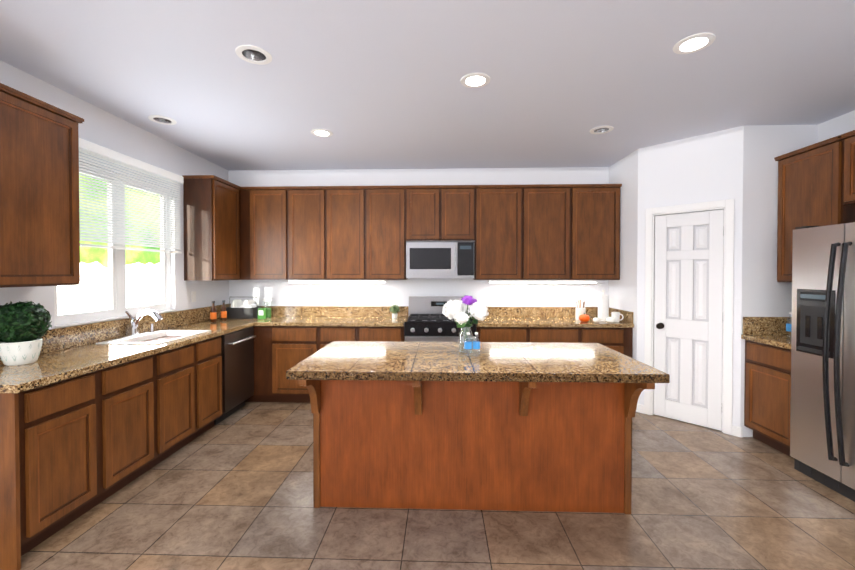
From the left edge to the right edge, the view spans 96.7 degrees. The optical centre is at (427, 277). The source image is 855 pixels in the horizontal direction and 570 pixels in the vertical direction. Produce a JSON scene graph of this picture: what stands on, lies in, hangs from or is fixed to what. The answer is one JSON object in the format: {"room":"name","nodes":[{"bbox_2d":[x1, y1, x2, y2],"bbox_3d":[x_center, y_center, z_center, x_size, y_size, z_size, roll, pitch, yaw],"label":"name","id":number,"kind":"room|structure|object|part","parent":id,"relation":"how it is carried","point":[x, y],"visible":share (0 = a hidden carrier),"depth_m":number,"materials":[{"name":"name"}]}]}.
{"room":"kitchen","nodes":[
{"label":"kitchen","id":0,"kind":"room"},
{"bbox_2d":[0,60,228,328],"bbox_3d":[-2.703,0.063,1.208,0.150,2.740,7.500,0,1,2],"label":"wall","id":1,"kind":"structure","parent":0,"point":[102,128],"depth_m":3.27,"materials":[{"name":"white paint"}]},
{"bbox_2d":[0,83,3,287],"bbox_3d":[-2.449,-0.487,1.732,0.317,1.088,0.580,0,1,2],"label":"upper cabinet","id":2,"kind":"object","parent":1,"relation":"attached to","point":[1,85],"depth_m":2.04,"materials":[{"name":"brown wood"}]},
{"bbox_2d":[4,85,83,287],"bbox_3d":[-2.433,-0.493,2.199,0.317,1.088,0.586,0,1,2],"label":"upper cabinet","id":3,"kind":"object","parent":1,"relation":"attached to","point":[42,225],"depth_m":2.24,"materials":[{"name":"brown wood"}]},
{"bbox_2d":[54,161,175,327],"bbox_3d":[-2.607,-0.272,3.221,0.117,1.220,1.200,0,1,2],"label":"window","id":4,"kind":"structure","parent":1,"relation":"in","point":[117,279],"depth_m":3.21,"materials":[{"name":"white plastic"}]},
{"bbox_2d":[79,138,183,252],"bbox_3d":[-2.521,-0.625,3.214,0.073,0.773,1.260,0,1,2],"label":"window blinds","id":5,"kind":"object","parent":4,"relation":"attached to","point":[96,150],"visible":0.65,"depth_m":3.17,"materials":[{"name":"white plastic"}]},
{"bbox_2d":[0,304,230,359],"bbox_3d":[-2.544,0.419,3.324,0.019,0.155,2.962,0,1,2],"label":"backsplash","id":6,"kind":"structure","parent":1,"relation":"attached to","point":[53,340],"depth_m":2.97,"materials":[{"name":"brown stone"}]},
{"bbox_2d":[191,291,195,301],"bbox_3d":[-2.526,0.204,4.105,0.008,0.115,0.070,0,1,2],"label":"electrical outlet plate","id":7,"kind":"object","parent":1,"relation":"attached to","point":[193,296],"visible":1,"depth_m":4.08,"materials":[{"name":"white plastic"}]},
{"bbox_2d":[182,175,239,280],"bbox_3d":[-2.366,-0.518,4.195,0.317,1.088,0.508,0,1,2],"label":"upper cabinet","id":8,"kind":"object","parent":1,"relation":"attached to","point":[211,204],"depth_m":3.95,"materials":[{"name":"brown wood"}]},
{"bbox_2d":[228,167,608,306],"bbox_3d":[0.154,0.018,4.788,5.320,2.740,0.150,0,1,2],"label":"wall","id":9,"kind":"structure","parent":0,"point":[386,293],"depth_m":4.72,"materials":[{"name":"white paint"}]},
{"bbox_2d":[240,187,291,282],"bbox_3d":[-1.895,-0.524,4.614,0.636,1.088,0.316,0,1,2],"label":"upper cabinet","id":10,"kind":"object","parent":9,"relation":"attached to","point":[265,212],"depth_m":4.46,"materials":[{"name":"brown wood"}]},
{"bbox_2d":[292,186,331,282],"bbox_3d":[-1.410,-0.524,4.597,0.566,1.088,0.316,0,1,2],"label":"upper cabinet","id":11,"kind":"object","parent":9,"relation":"attached to","point":[311,205],"depth_m":4.45,"materials":[{"name":"brown wood"}]},
{"bbox_2d":[332,186,371,282],"bbox_3d":[-0.952,-0.523,4.582,0.582,1.088,0.316,0,1,2],"label":"upper cabinet","id":12,"kind":"object","parent":9,"relation":"attached to","point":[351,205],"depth_m":4.43,"materials":[{"name":"brown wood"}]},
{"bbox_2d":[372,185,411,282],"bbox_3d":[-0.486,-0.523,4.566,0.584,1.088,0.316,0,1,2],"label":"upper cabinet","id":13,"kind":"object","parent":9,"relation":"attached to","point":[391,205],"depth_m":4.42,"materials":[{"name":"brown wood"}]},
{"bbox_2d":[261,306,597,315],"bbox_3d":[-0.139,0.417,4.715,4.694,0.125,0.019,0,1,2],"label":"backsplash","id":14,"kind":"structure","parent":9,"relation":"attached to","point":[276,310],"depth_m":4.72,"materials":[{"name":"beige stone"}]},
{"bbox_2d":[412,185,447,240],"bbox_3d":[-0.021,-0.750,4.548,0.460,0.633,0.316,0,1,2],"label":"upper cabinet","id":15,"kind":"object","parent":9,"relation":"attached to","point":[429,202],"depth_m":4.40,"materials":[{"name":"brown wood"}]},
{"bbox_2d":[406,241,473,277],"bbox_3d":[0.149,-0.211,4.486,0.772,0.430,0.442,0,1,2],"label":"microwave","id":16,"kind":"object","parent":15,"relation":"attached to","point":[439,259],"visible":1,"depth_m":4.30,"materials":[{"name":"silver metal"}]},
{"bbox_2d":[448,185,475,242],"bbox_3d":[0.325,-0.750,4.536,0.459,0.633,0.316,0,1,2],"label":"upper cabinet","id":17,"kind":"object","parent":9,"relation":"attached to","point":[461,198],"depth_m":4.39,"materials":[{"name":"brown wood"}]},
{"bbox_2d":[473,185,527,282],"bbox_3d":[0.825,-0.523,4.522,0.657,1.088,0.316,0,1,2],"label":"upper cabinet","id":18,"kind":"object","parent":9,"relation":"attached to","point":[501,245],"depth_m":4.37,"materials":[{"name":"brown wood"}]},
{"bbox_2d":[528,184,579,282],"bbox_3d":[1.369,-0.522,4.504,0.664,1.088,0.316,0,1,2],"label":"upper cabinet","id":19,"kind":"object","parent":9,"relation":"attached to","point":[552,233],"depth_m":4.35,"materials":[{"name":"brown wood"}]},
{"bbox_2d":[576,184,621,282],"bbox_3d":[1.894,-0.522,4.486,0.617,1.088,0.316,0,1,2],"label":"upper cabinet","id":20,"kind":"object","parent":9,"relation":"attached to","point":[598,237],"depth_m":4.34,"materials":[{"name":"brown wood"}]},
{"bbox_3d":[0.153,0.040,4.450,3.580,0.033,0.077,0,1,2],"label":"light rail","id":21,"kind":"part","parent":20,"relation":"part of","materials":[{"name":"white plastic"}]},
{"bbox_2d":[0,0,854,170],"bbox_3d":[0.345,-1.405,1.086,6.250,0.200,7.500,0,1,2],"label":"ceiling","id":22,"kind":"structure","parent":0,"point":[372,84],"depth_m":2.45,"materials":[{"name":"white paint"}]},
{"bbox_2d":[148,115,176,124],"bbox_3d":[-2.235,-1.371,3.205,0.200,0.091,0.200,0,1,2],"label":"recessed light","id":23,"kind":"object","parent":22,"relation":"in","point":[164,120],"visible":0.6,"depth_m":3.23,"materials":[{"name":"white metal"}]},
{"bbox_2d":[235,45,271,64],"bbox_3d":[-1.027,-1.359,2.249,0.200,0.091,0.200,0,1,2],"label":"recessed light","id":24,"kind":"object","parent":22,"relation":"in","point":[252,54],"visible":0.65,"depth_m":2.28,"materials":[{"name":"white metal"}]},
{"bbox_2d":[310,129,332,136],"bbox_3d":[-0.973,-1.375,3.499,0.200,0.091,0.200,0,1,2],"label":"recessed light","id":25,"kind":"object","parent":22,"relation":"in","point":[322,132],"visible":0.58,"depth_m":3.53,"materials":[{"name":"white"}]},
{"bbox_2d":[461,73,489,87],"bbox_3d":[0.321,-1.363,2.547,0.200,0.091,0.200,0,1,2],"label":"recessed light","id":26,"kind":"object","parent":22,"relation":"in","point":[474,80],"visible":0.75,"depth_m":2.59,"materials":[{"name":"white"}]},
{"bbox_2d":[590,126,613,133],"bbox_3d":[1.570,-1.374,3.427,0.200,0.091,0.200,0,1,2],"label":"recessed light","id":27,"kind":"object","parent":22,"relation":"in","point":[601,129],"visible":0.58,"depth_m":3.46,"materials":[{"name":"white metal"}]},
{"bbox_2d":[673,33,715,53],"bbox_3d":[1.498,-1.358,2.139,0.200,0.091,0.200,0,1,2],"label":"recessed light","id":28,"kind":"object","parent":22,"relation":"in","point":[693,43],"visible":0.67,"depth_m":2.17,"materials":[{"name":"white"}]},
{"bbox_2d":[20,402,854,569],"bbox_3d":[0.345,1.485,1.123,6.250,0.100,7.500,0,1,2],"label":"floor","id":29,"kind":"structure","parent":0,"point":[234,491],"depth_m":2.22,"materials":[{"name":"tile"}]},
{"bbox_2d":[0,372,107,569],"bbox_3d":[-2.288,0.988,2.077,0.617,0.870,0.458,0,1,2],"label":"base cabinet","id":30,"kind":"object","parent":29,"relation":"on","point":[92,415],"depth_m":2.00,"materials":[{"name":"brown wood"}]},
{"bbox_2d":[0,316,267,395],"bbox_3d":[-2.238,0.517,3.315,0.632,0.040,2.962,0,1,2],"label":"countertop","id":31,"kind":"structure","parent":30,"relation":"on","point":[69,363],"depth_m":2.43,"materials":[{"name":"brown stone"}]},
{"bbox_2d":[0,301,51,365],"bbox_3d":[-2.422,0.322,2.261,0.279,0.373,0.278,0,1,2],"label":"potted plant","id":32,"kind":"object","parent":31,"relation":"on","point":[25,327],"visible":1,"depth_m":2.21,"materials":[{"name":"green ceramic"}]},
{"bbox_2d":[124,309,163,335],"bbox_3d":[-2.377,0.375,3.259,0.280,0.227,0.344,0,1,2],"label":"faucet","id":33,"kind":"object","parent":31,"relation":"on","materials":[{"name":"silver metal"}]},
{"bbox_2d":[96,328,211,343],"bbox_3d":[-2.266,0.595,3.211,0.492,0.210,0.662,0,1,2],"label":"sink","id":34,"kind":"object","parent":31,"relation":"in","point":[162,335],"depth_m":3.31,"materials":[{"name":"white ceramic"}]},
{"bbox_2d":[210,301,216,321],"bbox_3d":[-2.367,0.370,4.202,0.063,0.229,0.063,0,1,2],"label":"sauce bottle","id":35,"kind":"object","parent":31,"relation":"on","point":[213,314],"visible":1,"depth_m":4.18,"materials":[{"name":"brown glass"}]},
{"bbox_2d":[221,300,226,320],"bbox_3d":[-2.323,0.368,4.331,0.063,0.229,0.063,0,1,2],"label":"sauce bottle","id":36,"kind":"object","parent":31,"relation":"on","point":[223,313],"visible":1,"depth_m":4.31,"materials":[{"name":"brown glass"}]},
{"bbox_2d":[226,299,260,318],"bbox_3d":[-2.215,0.353,4.572,0.341,0.253,0.200,0,1,2],"label":"caddy","id":37,"kind":"object","parent":31,"relation":"on","point":[244,309],"visible":1,"depth_m":4.48,"materials":[{"name":"grey metal"}]},
{"bbox_2d":[258,308,265,318],"bbox_3d":[-1.957,0.421,4.489,0.080,0.120,0.041,0,1,2],"label":"box","id":38,"kind":"object","parent":31,"relation":"on","point":[261,313],"visible":1,"depth_m":4.47,"materials":[{"name":"green cardboard"}]},
{"bbox_2d":[262,298,271,316],"bbox_3d":[-1.962,0.361,4.649,0.106,0.236,0.106,0,1,2],"label":"canister","id":39,"kind":"object","parent":31,"relation":"on","point":[268,312],"visible":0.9,"depth_m":4.62,"materials":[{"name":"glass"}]},
{"bbox_2d":[104,356,159,496],"bbox_3d":[-2.272,0.982,2.532,0.617,0.870,0.452,0,1,2],"label":"base cabinet","id":40,"kind":"object","parent":29,"relation":"on","point":[131,391],"depth_m":2.53,"materials":[{"name":"brown wood"}]},
{"bbox_2d":[160,344,199,461],"bbox_3d":[-2.257,0.976,2.982,0.617,0.870,0.450,0,1,2],"label":"base cabinet","id":41,"kind":"object","parent":29,"relation":"on","point":[179,368],"depth_m":3.00,"materials":[{"name":"brown wood"}]},
{"bbox_2d":[200,336,221,434],"bbox_3d":[-2.243,0.971,3.406,0.617,0.870,0.398,0,1,2],"label":"base cabinet","id":42,"kind":"object","parent":29,"relation":"on","point":[210,350],"depth_m":3.41,"materials":[{"name":"brown wood"}]},
{"bbox_2d":[214,327,255,424],"bbox_3d":[-2.182,0.967,3.893,0.651,0.866,0.562,0,1,2],"label":"dishwasher","id":43,"kind":"object","parent":29,"relation":"on","point":[237,351],"visible":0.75,"depth_m":3.83,"materials":[{"name":"black metal"}]},
{"bbox_2d":[228,328,275,401],"bbox_3d":[-2.082,0.957,4.489,0.865,0.870,0.617,0,1,2],"label":"base cabinet","id":44,"kind":"object","parent":29,"relation":"on","point":[265,339],"depth_m":4.19,"materials":[{"name":"brown wood"}]},
{"bbox_2d":[276,328,319,401],"bbox_3d":[-1.437,0.958,4.467,0.511,0.870,0.617,0,1,2],"label":"base cabinet","id":45,"kind":"object","parent":29,"relation":"on","point":[293,345],"depth_m":4.17,"materials":[{"name":"brown wood"}]},
{"bbox_2d":[256,316,407,327],"bbox_3d":[-1.064,0.503,4.441,1.637,0.040,0.632,0,1,2],"label":"countertop","id":46,"kind":"structure","parent":45,"relation":"on","point":[273,321],"depth_m":4.18,"materials":[{"name":"beige stone"}]},
{"bbox_2d":[389,304,399,317],"bbox_3d":[-0.393,0.399,4.566,0.132,0.163,0.131,0,1,2],"label":"potted plant","id":47,"kind":"object","parent":46,"relation":"on","point":[394,309],"visible":1,"depth_m":4.54,"materials":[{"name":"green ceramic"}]},
{"bbox_2d":[320,328,359,348],"bbox_3d":[-0.968,0.958,4.451,0.426,0.870,0.617,0,1,2],"label":"base cabinet","id":48,"kind":"object","parent":29,"relation":"on","point":[327,335],"depth_m":4.14,"materials":[{"name":"brown wood"}]},
{"bbox_2d":[360,328,404,341],"bbox_3d":[-0.501,0.958,4.435,0.509,0.870,0.617,0,1,2],"label":"base cabinet","id":49,"kind":"object","parent":29,"relation":"on","point":[366,334],"depth_m":4.12,"materials":[{"name":"brown wood"}]},
{"bbox_2d":[404,296,475,341],"bbox_3d":[0.144,0.811,4.349,0.764,1.165,0.698,0,1,2],"label":"gas range","id":50,"kind":"object","parent":29,"relation":"on","point":[427,320],"visible":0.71,"depth_m":4.08,"materials":[{"name":"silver metal"}]},
{"bbox_2d":[286,341,669,513],"bbox_3d":[0.266,0.958,2.485,2.040,0.918,0.910,0,1,2],"label":"kitchen island","id":51,"kind":"object","parent":29,"relation":"on","point":[525,426],"visible":1,"depth_m":2.32,"materials":[{"name":"brown wood"}]},
{"bbox_2d":[286,341,669,383],"bbox_3d":[0.266,0.523,2.479,2.040,0.048,0.910,0,1,2],"label":"island countertop","id":52,"kind":"structure","parent":51,"relation":"on","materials":[{"name":"stone"}]},
{"bbox_2d":[442,295,488,352],"bbox_3d":[0.255,0.302,2.566,0.309,0.390,0.246,0,1,2],"label":"flower vase","id":53,"kind":"object","parent":52,"relation":"on","point":[471,306],"visible":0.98,"depth_m":2.51,"materials":[{"name":"clear glass"}]},
{"bbox_2d":[464,332,471,356],"bbox_3d":[0.259,0.423,2.423,0.049,0.151,0.049,0,1,2],"label":"water bottle","id":54,"kind":"object","parent":52,"relation":"on","point":[467,344],"visible":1,"depth_m":2.41,"materials":[{"name":"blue plastic"}]},
{"bbox_2d":[473,332,479,356],"bbox_3d":[0.312,0.423,2.426,0.049,0.151,0.049,0,1,2],"label":"water bottle","id":55,"kind":"object","parent":52,"relation":"on","point":[476,344],"visible":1,"depth_m":2.41,"materials":[{"name":"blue plastic"}]},
{"bbox_2d":[476,328,531,341],"bbox_3d":[0.815,0.959,4.391,0.552,0.870,0.617,0,1,2],"label":"base cabinet","id":56,"kind":"object","parent":29,"relation":"on","point":[484,334],"depth_m":4.08,"materials":[{"name":"brown wood"}]},
{"bbox_2d":[532,328,583,342],"bbox_3d":[1.365,0.959,4.372,0.550,0.870,0.617,0,1,2],"label":"base cabinet","id":57,"kind":"object","parent":29,"relation":"on","point":[555,335],"depth_m":4.06,"materials":[{"name":"brown wood"}]},
{"bbox_2d":[584,328,632,357],"bbox_3d":[1.919,0.959,4.354,0.557,0.870,0.617,0,1,2],"label":"base cabinet","id":58,"kind":"object","parent":29,"relation":"on","point":[620,340],"depth_m":4.05,"materials":[{"name":"brown wood"}]},
{"bbox_2d":[476,316,633,327],"bbox_3d":[1.367,0.504,4.359,1.660,0.040,0.632,0,1,2],"label":"countertop","id":59,"kind":"structure","parent":58,"relation":"on","point":[490,321],"depth_m":4.10,"materials":[{"name":"beige stone"}]},
{"bbox_2d":[575,300,585,319],"bbox_3d":[1.766,0.367,4.383,0.110,0.230,0.110,0,1,2],"label":"utensil crock","id":60,"kind":"object","parent":59,"relation":"on","point":[580,310],"visible":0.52,"depth_m":4.35,"materials":[{"name":"white ceramic"}]},
{"bbox_2d":[579,313,589,321],"bbox_3d":[1.738,0.436,4.215,0.123,0.096,0.123,0,1,2],"label":"pumpkin","id":61,"kind":"object","parent":59,"relation":"on","point":[584,317],"visible":1,"depth_m":4.18,"materials":[{"name":"orange"}]},
{"bbox_2d":[593,316,599,322],"bbox_3d":[1.838,0.452,4.131,0.086,0.067,0.086,0,1,2],"label":"pumpkin","id":62,"kind":"object","parent":59,"relation":"on","point":[596,319],"visible":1,"depth_m":4.11,"materials":[{"name":"white ceramic"}]},
{"bbox_2d":[598,290,608,320],"bbox_3d":[1.996,0.308,4.314,0.150,0.350,0.150,0,1,2],"label":"paper towel holder","id":63,"kind":"object","parent":59,"relation":"on","point":[603,307],"visible":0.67,"depth_m":4.27,"materials":[{"name":"white paper"}]},
{"bbox_2d":[606,316,614,322],"bbox_3d":[1.988,0.447,4.126,0.098,0.077,0.098,0,1,2],"label":"pumpkin","id":64,"kind":"object","parent":59,"relation":"on","point":[610,319],"visible":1,"depth_m":4.10,"materials":[{"name":"white ceramic"}]},
{"bbox_2d":[611,312,623,321],"bbox_3d":[2.091,0.432,4.200,0.110,0.105,0.092,0,1,2],"label":"mug","id":65,"kind":"object","parent":59,"relation":"on","point":[616,315],"visible":0.85,"depth_m":4.17,"materials":[{"name":"white ceramic"}]},
{"bbox_2d":[744,340,793,458],"bbox_3d":[3.076,0.975,3.079,0.617,0.870,0.527,0,1,2],"label":"base cabinet","id":66,"kind":"object","parent":29,"relation":"on","point":[767,394],"depth_m":3.10,"materials":[{"name":"brown wood"}]},
{"bbox_2d":[741,332,790,351],"bbox_3d":[3.069,0.520,3.071,0.632,0.040,0.532,0,1,2],"label":"countertop","id":67,"kind":"structure","parent":66,"relation":"on","point":[776,341],"depth_m":3.10,"materials":[{"name":"brown stone"}]},
{"bbox_2d":[786,312,791,338],"bbox_3d":[2.989,0.390,3.121,0.065,0.216,0.065,0,1,2],"label":"water bottle","id":68,"kind":"object","parent":67,"relation":"on","point":[788,326],"visible":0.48,"depth_m":3.11,"materials":[{"name":"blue plastic"}]},
{"bbox_2d":[790,222,854,501],"bbox_3d":[2.957,0.524,2.341,0.751,1.780,0.910,0,1,2],"label":"refrigerator","id":69,"kind":"object","parent":29,"relation":"on","point":[822,433],"visible":1,"depth_m":2.55,"materials":[{"name":"silver metal"}]},
{"bbox_2d":[608,149,637,359],"bbox_3d":[2.274,0.024,4.301,0.150,2.740,0.680,0,1,2],"label":"wall","id":70,"kind":"structure","parent":0,"point":[622,292],"depth_m":4.17,"materials":[{"name":"white paint"}]},
{"bbox_2d":[609,308,631,323],"bbox_3d":[2.187,0.422,4.331,0.019,0.125,0.593,0,1,2],"label":"backsplash","id":71,"kind":"structure","parent":70,"relation":"attached to","point":[627,316],"depth_m":4.19,"materials":[{"name":"brown stone"}]},
{"bbox_2d":[637,126,743,426],"bbox_3d":[2.521,0.032,3.695,0.120,2.740,0.848,-1,1,-43],"label":"wall","id":72,"kind":"structure","parent":0,"point":[708,167],"depth_m":3.57,"materials":[{"name":"white paint"}]},
{"bbox_2d":[636,404,740,436],"bbox_3d":[2.474,1.360,3.666,0.012,0.085,0.852,-1,1,-43],"label":"baseboard","id":73,"kind":"structure","parent":72,"relation":"attached to","point":[736,430],"depth_m":3.39,"materials":[{"name":"white wood"}]},
{"bbox_2d":[644,199,733,434],"bbox_3d":[2.523,0.349,3.686,0.136,2.107,0.714,-1,1,-43],"label":"door frame","id":74,"kind":"structure","parent":72,"relation":"attached to","point":[727,206],"depth_m":3.45,"materials":[{"name":"white wood"}]},
{"bbox_2d":[654,210,723,430],"bbox_3d":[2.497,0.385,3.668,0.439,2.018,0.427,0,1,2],"label":"pantry door","id":75,"kind":"structure","parent":72,"relation":"in","point":[688,314],"depth_m":3.64,"materials":[{"name":"white wood"}]},
{"bbox_2d":[740,125,817,436],"bbox_3d":[3.159,0.036,3.406,0.780,2.740,0.150,0,1,2],"label":"wall","id":76,"kind":"structure","parent":0,"point":[765,293],"depth_m":3.33,"materials":[{"name":"white paint"}]},
{"bbox_2d":[742,317,791,335],"bbox_3d":[3.073,0.419,3.326,0.603,0.155,0.019,0,1,2],"label":"backsplash","id":77,"kind":"structure","parent":76,"relation":"attached to","point":[752,326],"depth_m":3.32,"materials":[{"name":"brown stone"}]},
{"bbox_2d":[818,110,854,141],"bbox_3d":[3.369,0.075,0.288,0.150,2.740,6.070,0,1,2],"label":"wall","id":78,"kind":"structure","parent":0,"point":[837,126],"depth_m":3.15,"materials":[{"name":"white paint"}]},
{"bbox_2d":[774,135,854,281],"bbox_3d":[3.211,-0.504,3.050,0.347,1.088,0.538,0,1,2],"label":"upper cabinet","id":79,"kind":"object","parent":78,"relation":"attached to","point":[809,176],"depth_m":3.05,"materials":[{"name":"brown wood"}]},
{"bbox_2d":[840,130,854,206],"bbox_3d":[3.193,-0.787,2.516,0.347,0.508,0.523,0,1,2],"label":"upper cabinet","id":80,"kind":"object","parent":78,"relation":"attached to","point":[847,140],"depth_m":2.74,"materials":[{"name":"brown wood"}]},
{"label":"outside","id":81,"kind":"structure","parent":0,"visible":0},
{"bbox_2d":[57,173,160,314],"bbox_3d":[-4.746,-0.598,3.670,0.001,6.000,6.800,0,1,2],"label":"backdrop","id":82,"kind":"structure","parent":81,"point":[154,274],"depth_m":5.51,"materials":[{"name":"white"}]}
]}

